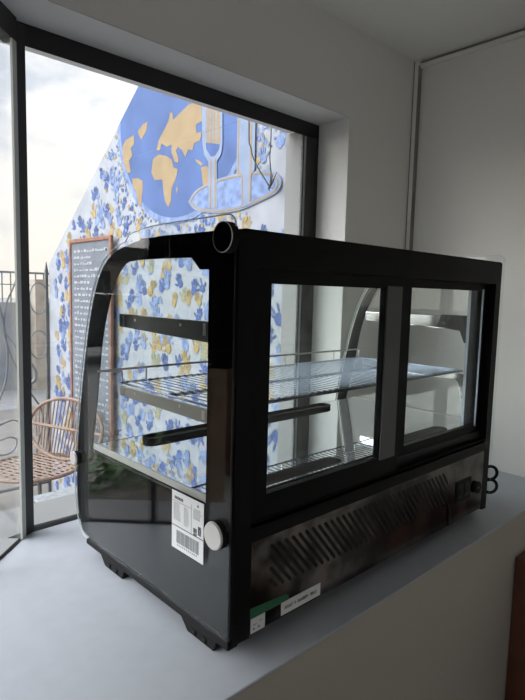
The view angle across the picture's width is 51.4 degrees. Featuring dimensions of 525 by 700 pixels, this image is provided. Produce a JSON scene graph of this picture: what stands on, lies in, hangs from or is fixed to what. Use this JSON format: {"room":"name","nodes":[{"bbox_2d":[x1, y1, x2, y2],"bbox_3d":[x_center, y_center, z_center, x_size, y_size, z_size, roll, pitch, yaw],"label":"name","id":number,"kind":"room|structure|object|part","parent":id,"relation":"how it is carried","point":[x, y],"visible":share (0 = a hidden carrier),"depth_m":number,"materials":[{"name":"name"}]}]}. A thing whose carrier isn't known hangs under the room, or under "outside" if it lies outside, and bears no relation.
{"room":"cafe","nodes":[
{"label":"cafe","id":0,"kind":"room"},
{"bbox_2d":[0,298,50,409],"bbox_3d":[-29.601,-2.512,32.139,120.000,0.100,73.800,-4,8,-43],"label":"road","id":1,"kind":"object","parent":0,"point":[9,400],"depth_m":7.44,"materials":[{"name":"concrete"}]},
{"bbox_2d":[0,302,50,390],"bbox_3d":[-4.076,-0.037,7.699,9.500,1.280,0.250,-4,8,-43],"label":"wall","id":2,"kind":"structure","parent":1,"relation":"on","point":[10,317],"depth_m":7.91,"materials":[{"name":"concrete"}]},
{"bbox_2d":[0,271,48,301],"bbox_3d":[-3.978,-0.902,7.675,9.600,0.450,0.024,-4,8,-43],"label":"fence","id":3,"kind":"object","parent":2,"relation":"on","point":[1,272],"visible":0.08,"depth_m":7.94,"materials":[{"name":"grey metal"}]},
{"bbox_3d":[-3.973,-1.111,7.654,9.600,0.030,0.024,-4,8,-43],"label":"rail","id":4,"kind":"part","parent":3,"relation":"part of","materials":[{"name":"metal"}]},
{"bbox_2d":[30,279,45,389],"bbox_3d":[-3.303,-0.229,8.090,0.180,1.620,0.190,-4,8,-43],"label":"brick pillar","id":5,"kind":"structure","parent":1,"relation":"on","point":[38,344],"depth_m":8.01,"materials":[{"name":"stone"}]},
{"bbox_2d":[0,405,51,510],"bbox_3d":[3.332,0.687,9.008,44.000,0.100,5.340,-4,8,-43],"label":"patio","id":6,"kind":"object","parent":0,"point":[8,500],"depth_m":5.07,"materials":[{"name":"grey concrete"}]},
{"bbox_2d":[0,262,51,492],"bbox_3d":[-2.565,0.282,2.925,2.860,1.662,0.027,-4,8,-43],"label":"iron railing","id":7,"kind":"object","parent":6,"relation":"on","point":[46,309],"visible":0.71,"depth_m":3.82,"materials":[{"name":"grey metal"}]},
{"bbox_3d":[-2.584,1.029,3.002,2.820,0.023,0.023,-4,8,-43],"label":"rail","id":8,"kind":"part","parent":7,"relation":"part of","materials":[{"name":"grey metal"}]},
{"bbox_3d":[-1.531,0.209,3.895,0.019,1.660,0.020,-4,8,-43],"label":"post","id":9,"kind":"part","parent":7,"relation":"part of","materials":[{"name":"grey metal"}]},
{"bbox_2d":[0,397,103,494],"bbox_3d":[-1.301,0.717,3.132,0.622,0.822,0.541,4,7,26],"label":"rattan chair","id":10,"kind":"object","parent":6,"relation":"on","point":[63,457],"visible":0.71,"depth_m":3.27,"materials":[{"name":"wicker"}]},
{"bbox_3d":[-1.387,0.868,3.397,0.024,0.464,0.094,-1,6,-18],"label":"leg","id":11,"kind":"part","parent":10,"relation":"part of","materials":[{"name":"brown wicker"}]},
{"bbox_3d":[-1.198,0.475,3.300,0.600,0.020,0.020,4,7,26],"label":"rail","id":12,"kind":"part","parent":10,"relation":"part of","materials":[{"name":"wicker"}]},
{"bbox_2d":[34,486,76,502],"bbox_3d":[-0.531,0.888,2.142,0.632,0.720,0.280,-4,8,-43],"label":"ledge","id":13,"kind":"object","parent":6,"relation":"on","point":[67,491],"visible":0.02,"depth_m":2.01,"materials":[{"name":"white stone"}]},
{"bbox_2d":[49,86,286,490],"bbox_3d":[-0.606,-0.532,3.022,0.230,3.360,2.353,-4,8,-43],"label":"wall","id":14,"kind":"structure","parent":0,"point":[167,159],"depth_m":2.75,"materials":[{"name":"multicoloured paint"}]},
{"bbox_2d":[69,235,113,443],"bbox_3d":[-1.048,-0.024,3.327,0.020,1.305,0.550,-4,8,-43],"label":"menu board","id":15,"kind":"object","parent":14,"relation":"attached to","point":[86,255],"visible":0.56,"depth_m":3.31,"materials":[{"name":"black wood"}]},
{"bbox_2d":[248,121,276,190],"bbox_3d":[0.008,-1.281,2.082,0.035,1.327,0.168,-4,8,-43],"label":"twig","id":16,"kind":"object","parent":14,"relation":"hanging from","point":[271,180],"visible":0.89,"depth_m":2.11,"materials":[{"name":"brown"}]},
{"bbox_2d":[279,133,288,409],"bbox_3d":[0.089,-0.343,2.139,0.004,3.200,0.022,-4,8,-43],"label":"trim","id":17,"kind":"structure","parent":14,"relation":"attached to","point":[287,133],"depth_m":2.13,"materials":[{"name":"grey paint"}]},
{"bbox_2d":[280,133,301,409],"bbox_3d":[0.118,-0.209,2.083,0.001,1.206,0.106,-4,8,-43],"label":"trim","id":18,"kind":"structure","parent":14,"relation":"attached to","point":[294,139],"depth_m":2.08,"materials":[{"name":"grey paint"}]},
{"bbox_2d":[0,0,413,139],"bbox_3d":[-0.025,-0.980,1.719,1.622,0.388,0.289,-4,8,-43],"label":"wall","id":19,"kind":"structure","parent":0,"point":[298,48],"depth_m":1.62,"materials":[{"name":"white paint"}]},
{"bbox_2d":[18,21,318,530],"bbox_3d":[-0.210,-0.172,1.668,1.046,1.212,0.050,-4,8,-43],"label":"window","id":20,"kind":"structure","parent":19,"relation":"in","point":[36,38],"depth_m":1.67,"materials":[{"name":"black metal"}]},
{"bbox_3d":[-0.251,0.424,1.714,0.946,0.015,0.038,-4,8,-43],"label":"rail","id":21,"kind":"part","parent":20,"relation":"part of","materials":[{"name":"grey metal"}]},
{"bbox_2d":[0,0,349,125],"bbox_3d":[-0.397,-0.707,0.885,0.645,0.003,2.455,4,6,20],"label":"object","id":22,"kind":"structure","parent":19,"relation":"attached to","point":[47,15],"depth_m":1.40,"materials":[{"name":"grey paint"}]},
{"bbox_2d":[310,118,349,403],"bbox_3d":[0.232,-0.195,1.963,0.002,1.210,0.144,-4,8,-43],"label":"window reveal","id":23,"kind":"structure","parent":19,"relation":"attached to","point":[333,150],"depth_m":1.94,"materials":[{"name":"grey paint"}]},
{"bbox_2d":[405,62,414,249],"bbox_3d":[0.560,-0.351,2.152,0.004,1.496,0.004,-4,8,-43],"label":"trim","id":24,"kind":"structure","parent":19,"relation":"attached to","point":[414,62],"depth_m":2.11,"materials":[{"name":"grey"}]},
{"bbox_2d":[406,60,421,249],"bbox_3d":[0.575,-0.351,2.151,0.022,1.498,0.016,-4,8,-43],"label":"trim","id":25,"kind":"structure","parent":19,"relation":"attached to","point":[417,63],"depth_m":2.10,"materials":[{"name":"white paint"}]},
{"bbox_2d":[289,117,409,400],"bbox_3d":[0.353,0.217,2.231,0.497,2.080,0.289,-4,8,-43],"label":"wall pier","id":26,"kind":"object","parent":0,"point":[378,159],"visible":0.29,"depth_m":1.99,"materials":[{"name":"white paint"}]},
{"bbox_2d":[231,512,524,699],"bbox_3d":[0.111,0.972,0.790,0.683,0.864,2.722,4,6,24],"label":"counter front","id":27,"kind":"structure","parent":0,"point":[445,635],"depth_m":1.25,"materials":[{"name":"grey paint"}]},
{"bbox_2d":[0,468,524,699],"bbox_3d":[-0.112,0.520,0.872,1.255,0.006,3.061,4,6,24],"label":"countertop","id":28,"kind":"structure","parent":27,"relation":"on","point":[71,628],"depth_m":1.00,"materials":[{"name":"stone"}]},
{"bbox_2d":[15,20,33,535],"bbox_3d":[-0.566,-0.142,1.298,0.013,1.200,0.041,2,6,8],"label":"window","id":29,"kind":"structure","parent":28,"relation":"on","point":[20,29],"depth_m":1.29,"materials":[{"name":"black metal"}]},
{"bbox_2d":[70,213,505,650],"bbox_3d":[0.115,0.105,1.385,1.000,0.726,0.578,-4,8,-43],"label":"display case","id":30,"kind":"object","parent":28,"relation":"on","point":[238,520],"visible":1,"depth_m":1.08,"materials":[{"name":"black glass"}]},
{"bbox_3d":[-0.429,0.248,1.258,0.011,0.032,0.032,-4,8,-43],"label":"standoff knob","id":31,"kind":"part","parent":30,"relation":"part of","materials":[{"name":"black rubber"}]},
{"bbox_3d":[-0.223,0.460,1.081,0.022,0.018,0.510,-4,8,-43],"label":"rail","id":32,"kind":"part","parent":30,"relation":"part of","materials":[{"name":"black plastic"}]},
{"bbox_2d":[172,495,202,540],"bbox_3d":[-0.130,0.286,0.942,0.001,0.059,0.093,-4,8,-43],"label":"label","id":33,"kind":"object","parent":30,"relation":"on","point":[187,510],"depth_m":0.94,"materials":[{"name":"white paper"}]},
{"bbox_3d":[-0.075,0.299,0.884,0.011,0.047,0.047,-4,8,-43],"label":"standoff knob","id":34,"kind":"part","parent":30,"relation":"part of","materials":[{"name":"black rubber"}]},
{"bbox_3d":[-0.054,-0.171,0.826,0.011,0.047,0.047,-4,8,-43],"label":"standoff knob","id":35,"kind":"part","parent":30,"relation":"part of","materials":[{"name":"black rubber"}]},
{"bbox_3d":[0.003,0.032,1.478,0.964,0.032,0.005,-4,8,-43],"label":"guard rail","id":36,"kind":"part","parent":30,"relation":"part of","materials":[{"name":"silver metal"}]},
{"bbox_2d":[127,357,460,401],"bbox_3d":[0.125,0.061,1.351,0.834,0.004,0.350,-4,8,-43],"label":"wire shelf","id":37,"kind":"object","parent":30,"relation":"attached to","point":[436,371],"depth_m":1.29,"materials":[{"name":"silver metal"}]},
{"bbox_2d":[285,589,316,608],"bbox_3d":[0.071,0.458,1.004,0.086,0.006,0.001,-4,8,-43],"label":"print","id":38,"kind":"object","parent":30,"relation":"attached to","point":[300,598],"depth_m":1.00,"materials":[{"name":"grey paper"}]},
{"bbox_3d":[0.138,0.067,1.031,0.430,0.419,0.013,-4,8,-43],"label":"sliding door","id":39,"kind":"part","parent":30,"relation":"part of","materials":[{"name":"black paint"}]},
{"bbox_3d":[0.282,0.125,1.187,0.927,0.675,0.036,-4,8,-43],"label":"frame","id":40,"kind":"part","parent":30,"relation":"part of","materials":[{"name":"black paint"}]},
{"bbox_3d":[0.288,0.377,1.209,0.858,0.162,0.011,-4,8,-43],"label":"plate","id":41,"kind":"part","parent":30,"relation":"part of","materials":[{"name":"black metal"}]},
{"bbox_3d":[0.431,0.044,1.329,0.442,0.419,0.013,-4,8,-43],"label":"sliding door","id":42,"kind":"part","parent":30,"relation":"part of","materials":[{"name":"black paint"}]},
{"bbox_2d":[455,476,470,503],"bbox_3d":[0.522,0.364,1.420,0.080,0.056,0.004,-4,8,-43],"label":"power socket","id":43,"kind":"object","parent":30,"relation":"attached to","point":[462,483],"depth_m":1.42,"materials":[{"name":"black plastic"}]},
{"bbox_3d":[0.577,0.369,1.469,0.032,0.032,0.009,-4,8,-43],"label":"thermostat knob","id":44,"kind":"part","parent":30,"relation":"part of","materials":[{"name":"black plastic"}]},
{"bbox_3d":[0.521,0.381,1.654,0.362,0.141,0.047,7,8,42],"label":"power cord","id":45,"kind":"part","parent":30,"relation":"part of","materials":[{"name":"black rubber"}]},
{"bbox_2d":[307,0,524,61],"bbox_3d":[0.521,-0.889,-0.429,3.772,0.100,4.160,-4,8,-43],"label":"ceiling","id":46,"kind":"structure","parent":0,"point":[421,30],"depth_m":1.76,"materials":[{"name":"white paint"}]},
{"bbox_2d":[406,37,524,476],"bbox_3d":[1.892,0.250,0.884,0.100,2.368,3.771,-4,8,-43],"label":"wall","id":47,"kind":"structure","parent":0,"point":[470,195],"depth_m":1.95,"materials":[{"name":"white paint"}]},
{"bbox_2d":[420,28,524,68],"bbox_3d":[1.887,-0.904,0.716,0.016,0.014,3.747,-4,8,-43],"label":"trim","id":48,"kind":"structure","parent":47,"relation":"attached to","point":[521,34],"depth_m":1.91,"materials":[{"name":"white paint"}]},
{"bbox_3d":[-0.327,0.958,1.004,2.248,0.825,1.266,-4,8,-43],"label":"wall","id":49,"kind":"structure","parent":0,"visible":0},
{"bbox_2d":[0,493,79,549],"bbox_3d":[-0.554,0.511,1.068,0.634,0.039,2.569,4,6,20],"label":"trim","id":50,"kind":"structure","parent":49,"relation":"on","point":[10,518],"depth_m":1.50,"materials":[{"name":"grey"}]},
{"bbox_3d":[0.459,1.565,-0.175,3.772,0.100,4.160,-4,8,-43],"label":"floor","id":51,"kind":"structure","parent":0,"visible":0},
{"bbox_2d":[505,551,524,699],"bbox_3d":[0.971,0.971,1.580,0.342,0.745,0.384,-4,8,-43],"label":"base cabinet","id":52,"kind":"object","parent":51,"relation":"on","point":[515,681],"visible":1,"depth_m":1.57,"materials":[{"name":"red wood"}]},
{"bbox_3d":[-0.644,-0.862,0.421,1.265,0.388,1.340,-4,8,-43],"label":"wall","id":53,"kind":"structure","parent":0,"visible":0},
{"bbox_2d":[0,1,25,559],"bbox_3d":[-0.614,-0.063,0.511,0.050,1.212,1.555,2,6,2],"label":"window","id":54,"kind":"structure","parent":53,"relation":"in","point":[7,19],"depth_m":1.26,"materials":[{"name":"black metal"}]},
{"bbox_3d":[-0.629,0.534,0.582,0.040,0.011,1.473,2,6,2],"label":"rail","id":55,"kind":"part","parent":54,"relation":"part of","materials":[{"name":"grey metal"}]}
]}

